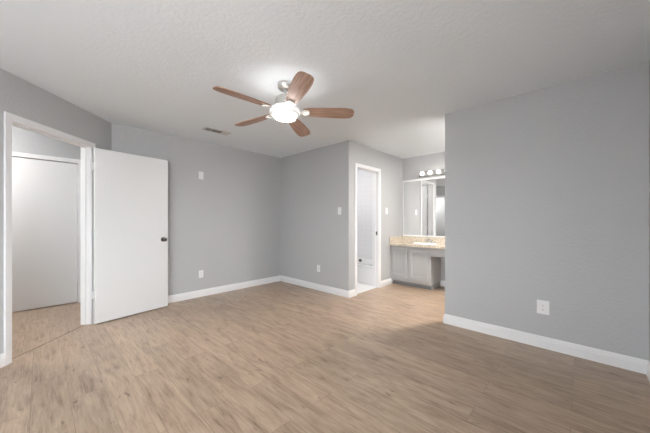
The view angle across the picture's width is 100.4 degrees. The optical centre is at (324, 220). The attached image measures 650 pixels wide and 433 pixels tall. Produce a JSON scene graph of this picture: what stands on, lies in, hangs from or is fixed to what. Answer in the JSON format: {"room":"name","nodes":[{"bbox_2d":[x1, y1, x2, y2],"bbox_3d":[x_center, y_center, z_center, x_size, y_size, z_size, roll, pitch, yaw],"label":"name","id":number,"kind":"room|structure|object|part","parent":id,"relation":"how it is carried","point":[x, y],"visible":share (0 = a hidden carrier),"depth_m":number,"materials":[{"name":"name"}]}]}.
{"room":"empty bedroom","nodes":[
{"label":"empty bedroom","id":0,"kind":"room"},
{"bbox_2d":[12,125,80,159],"bbox_3d":[-4.199,-0.022,3.402,0.115,2.440,3.050,0,0,44],"label":"wall","id":1,"kind":"structure","parent":0,"point":[23,140],"depth_m":3.68,"materials":[{"name":"grey paint"}]},
{"bbox_2d":[12,157,77,311],"bbox_3d":[-3.906,0.182,3.669,0.161,2.012,0.843,0,0,44],"label":"door","id":2,"kind":"structure","parent":1,"relation":"in","point":[44,193],"depth_m":3.70,"materials":[{"name":"white paint"}]},
{"bbox_2d":[12,151,80,302],"bbox_3d":[-3.909,0.155,3.664,0.088,2.085,0.950,0,0,44],"label":"trim","id":3,"kind":"structure","parent":1,"relation":"attached to","point":[14,154],"depth_m":3.94,"materials":[{"name":"white paint"}]},
{"bbox_2d":[0,68,110,353],"bbox_3d":[-2.653,-0.022,1.480,0.100,2.440,4.150,0,0,-3],"label":"wall","id":4,"kind":"structure","parent":0,"point":[19,97],"depth_m":2.50,"materials":[{"name":"grey paint"}]},
{"bbox_2d":[0,353,5,367],"bbox_3d":[-2.599,1.144,1.538,0.014,0.108,3.840,0,0,-3],"label":"baseboard","id":5,"kind":"structure","parent":4,"relation":"attached to","point":[2,356],"depth_m":2.22,"materials":[{"name":"white paint"}]},
{"bbox_2d":[13,325,83,358],"bbox_3d":[-2.724,1.197,2.702,0.006,0.002,0.831,0,0,-3],"label":"trim","id":6,"kind":"structure","parent":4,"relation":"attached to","point":[83,325],"depth_m":2.66,"materials":[{"name":"brown"}]},
{"bbox_2d":[4,111,95,364],"bbox_3d":[-2.727,0.149,2.702,0.132,2.097,0.945,0,0,-3],"label":"trim","id":7,"kind":"structure","parent":4,"relation":"attached to","point":[87,148],"depth_m":2.68,"materials":[{"name":"white paint"}]},
{"bbox_2d":[92,148,167,323],"bbox_3d":[-2.431,0.176,3.445,0.161,2.023,0.823,0,0,34],"label":"door","id":8,"kind":"structure","parent":4,"relation":"in","point":[131,190],"depth_m":3.38,"materials":[{"name":"white paint"}]},
{"bbox_2d":[111,123,280,295],"bbox_3d":[-1.268,-0.022,5.069,0.115,2.440,4.705,0,0,44],"label":"wall","id":9,"kind":"structure","parent":0,"point":[225,224],"depth_m":4.41,"materials":[{"name":"grey paint"}]},
{"bbox_2d":[199,270,202,277],"bbox_3d":[-1.950,0.843,4.263,0.008,0.114,0.070,0,0,44],"label":"outlet","id":10,"kind":"object","parent":9,"relation":"attached to","point":[200,271],"visible":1,"depth_m":4.26,"materials":[{"name":"white plastic"}]},
{"bbox_2d":[199,171,203,178],"bbox_3d":[-1.950,-0.708,4.263,0.008,0.120,0.075,0,0,44],"label":"wall plate","id":11,"kind":"object","parent":9,"relation":"attached to","point":[201,174],"visible":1,"depth_m":4.26,"materials":[{"name":"white plastic"}]},
{"bbox_2d":[168,275,279,302],"bbox_3d":[-1.798,1.144,4.417,0.014,0.108,2.669,0,0,44],"label":"baseboard","id":12,"kind":"structure","parent":9,"relation":"attached to","point":[204,292],"depth_m":4.47,"materials":[{"name":"white paint"}]},
{"bbox_2d":[281,140,352,290],"bbox_3d":[-0.219,-0.022,4.837,1.726,2.440,0.115,0,0,44],"label":"wall","id":13,"kind":"structure","parent":0,"point":[317,182],"depth_m":4.64,"materials":[{"name":"grey paint"}]},
{"bbox_2d":[280,275,348,297],"bbox_3d":[-0.259,1.144,4.785,1.740,0.108,0.014,0,0,44],"label":"baseboard","id":14,"kind":"structure","parent":13,"relation":"attached to","point":[340,292],"depth_m":4.67,"materials":[{"name":"white paint"}]},
{"bbox_2d":[0,0,649,158],"bbox_3d":[-1.365,-1.292,2.193,6.200,0.100,9.300,0,0,44],"label":"ceiling","id":15,"kind":"structure","parent":0,"point":[401,66],"depth_m":2.04,"materials":[{"name":"white paint"}]},
{"bbox_2d":[201,127,230,135],"bbox_3d":[-1.504,-1.236,3.763,0.150,0.013,0.360,0,0,44],"label":"ceiling vent","id":16,"kind":"object","parent":15,"relation":"in","point":[209,129],"visible":1,"depth_m":3.75,"materials":[{"name":"grey metal"}]},
{"bbox_2d":[213,71,353,136],"bbox_3d":[-0.398,-1.079,2.445,1.208,0.326,1.190,0,0,44],"label":"ceiling fan","id":17,"kind":"object","parent":15,"relation":"hanging from","point":[284,110],"visible":1,"depth_m":2.39,"materials":[{"name":"brown wood"}]},
{"bbox_3d":[-0.665,-1.001,2.200,0.466,0.007,0.142,2,10,-40],"label":"blade","id":18,"kind":"part","parent":17,"relation":"part of","materials":[{"name":"brown wood"}]},
{"bbox_3d":[-0.702,-0.980,2.666,0.466,0.007,0.142,-2,10,31],"label":"blade","id":19,"kind":"part","parent":17,"relation":"part of","materials":[{"name":"brown wood"}]},
{"bbox_3d":[-0.363,-0.956,2.457,0.238,0.015,0.238,-2,-4,43],"label":"lamp shade","id":20,"kind":"part","parent":17,"relation":"part of","materials":[{"name":"white glass"}]},
{"bbox_3d":[-0.270,-0.972,2.845,0.142,0.007,0.466,-14,-6,13],"label":"blade","id":21,"kind":"part","parent":17,"relation":"part of","materials":[{"name":"brown wood"}]},
{"bbox_3d":[-0.210,-1.006,2.091,0.142,0.007,0.466,15,-8,-21],"label":"blade","id":22,"kind":"part","parent":17,"relation":"part of","materials":[{"name":"brown wood"}]},
{"bbox_3d":[0.034,-0.988,2.489,0.466,0.007,0.142,0,-16,-4],"label":"blade","id":23,"kind":"part","parent":17,"relation":"part of","materials":[{"name":"brown wood"}]},
{"bbox_2d":[0,281,649,432],"bbox_3d":[-1.590,1.245,2.326,6.709,0.106,9.417,0,0,44],"label":"floor","id":24,"kind":"structure","parent":0,"point":[279,356],"depth_m":2.11,"materials":[{"name":"brown wood"}]},
{"bbox_2d":[357,257,372,285],"bbox_3d":[0.580,1.016,5.754,1.559,0.365,0.773,0,0,44],"label":"bathtub","id":25,"kind":"object","parent":24,"relation":"on","point":[364,265],"visible":0.34,"depth_m":5.12,"materials":[{"name":"white ceramic"}]},
{"bbox_2d":[391,245,444,289],"bbox_3d":[2.154,0.831,4.574,2.072,0.735,0.477,0,0,44],"label":"vanity cabinet","id":26,"kind":"object","parent":24,"relation":"on","point":[420,267],"visible":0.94,"depth_m":4.82,"materials":[{"name":"grey paint"}]},
{"bbox_3d":[1.367,0.779,5.005,0.312,0.531,0.018,0,0,44],"label":"door","id":27,"kind":"part","parent":26,"relation":"part of","materials":[{"name":"grey paint"}]},
{"bbox_3d":[1.530,0.788,4.876,0.753,0.650,0.018,0,0,44],"label":"frame","id":28,"kind":"part","parent":26,"relation":"part of","materials":[{"name":"grey paint"}]},
{"bbox_2d":[389,236,444,248],"bbox_3d":[2.137,0.388,4.556,2.075,0.150,0.529,0,0,44],"label":"countertop","id":29,"kind":"structure","parent":26,"relation":"on","point":[409,241],"depth_m":5.04,"materials":[{"name":"beige stone"}]},
{"bbox_2d":[414,243,435,244],"bbox_3d":[1.802,0.485,4.888,0.422,0.142,0.319,0,0,44],"label":"sink","id":30,"kind":"object","parent":29,"relation":"in","point":[414,243],"visible":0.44,"depth_m":4.94,"materials":[{"name":"white ceramic"}]},
{"bbox_3d":[1.637,0.779,4.749,0.344,0.531,0.018,0,0,44],"label":"door","id":31,"kind":"part","parent":26,"relation":"part of","materials":[{"name":"grey paint"}]},
{"bbox_2d":[357,169,372,258],"bbox_3d":[0.591,-0.022,5.773,1.621,2.440,0.905,0,0,44],"label":"wall tile","id":32,"kind":"structure","parent":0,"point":[364,178],"depth_m":6.01,"materials":[{"name":"white tile"}]},
{"bbox_2d":[353,142,402,288],"bbox_3d":[0.965,-0.022,4.913,0.115,2.440,1.627,0,0,44],"label":"wall","id":33,"kind":"structure","parent":0,"point":[391,166],"depth_m":5.01,"materials":[{"name":"grey paint"}]},
{"bbox_2d":[355,163,380,295],"bbox_3d":[0.689,0.141,4.622,0.147,2.115,0.749,0,0,44],"label":"trim","id":34,"kind":"structure","parent":33,"relation":"attached to","point":[376,172],"depth_m":4.83,"materials":[{"name":"white paint"}]},
{"bbox_2d":[349,278,391,297],"bbox_3d":[0.809,1.144,4.655,0.014,0.108,1.296,0,0,44],"label":"baseboard","id":35,"kind":"structure","parent":33,"relation":"attached to","point":[386,282],"depth_m":4.90,"materials":[{"name":"white paint"}]},
{"bbox_2d":[403,152,444,280],"bbox_3d":[1.770,-0.022,5.350,3.943,2.440,0.115,0,0,44],"label":"wall","id":36,"kind":"structure","parent":0,"point":[412,166],"depth_m":5.15,"materials":[{"name":"grey paint"}]},
{"bbox_2d":[403,176,444,237],"bbox_3d":[2.148,-0.244,4.902,1.598,1.105,0.014,0,0,44],"label":"wall mirror","id":37,"kind":"object","parent":36,"relation":"attached to","point":[423,199],"visible":0.53,"depth_m":5.15,"materials":[{"name":"silver mirror"}]},
{"bbox_2d":[403,236,444,243],"bbox_3d":[2.312,0.366,4.740,2.075,0.107,0.020,0,0,44],"label":"backsplash","id":38,"kind":"structure","parent":36,"relation":"attached to","point":[405,238],"depth_m":5.16,"materials":[{"name":"beige stone"}]},
{"bbox_2d":[419,169,444,176],"bbox_3d":[2.016,-0.880,4.950,0.655,0.100,0.126,0,0,44],"label":"vanity light","id":39,"kind":"object","parent":36,"relation":"attached to","point":[439,171],"visible":0.8,"depth_m":5.00,"materials":[{"name":"grey glass"}]},
{"bbox_2d":[445,61,648,360],"bbox_3d":[2.042,-0.022,2.639,1.655,2.440,0.115,0,0,44],"label":"wall","id":40,"kind":"structure","parent":0,"point":[547,189],"depth_m":2.48,"materials":[{"name":"grey paint"}]},
{"bbox_2d":[537,300,548,314],"bbox_3d":[2.050,0.817,2.547,0.092,0.128,0.008,0,0,44],"label":"outlet","id":41,"kind":"object","parent":40,"relation":"attached to","point":[542,306],"visible":1,"depth_m":2.54,"materials":[{"name":"white plastic"}]},
{"bbox_2d":[443,314,647,373],"bbox_3d":[1.990,1.144,2.679,1.554,0.108,0.130,0,0,44],"label":"baseboard","id":42,"kind":"structure","parent":40,"relation":"attached to","point":[630,363],"depth_m":2.48,"materials":[{"name":"white paint"}]},
{"bbox_2d":[649,59,649,361],"bbox_3d":[0.709,-0.022,0.118,0.115,2.440,5.377,0,0,44],"label":"wall","id":43,"kind":"structure","parent":0,"point":[649,59],"depth_m":2.09,"materials":[{"name":"grey paint"}]},
{"bbox_2d":[646,361,649,381],"bbox_3d":[0.701,1.144,0.204,0.014,0.108,5.262,0,0,44],"label":"baseboard","id":44,"kind":"structure","parent":43,"relation":"attached to","point":[648,362],"depth_m":2.06,"materials":[{"name":"white paint"}]}
]}

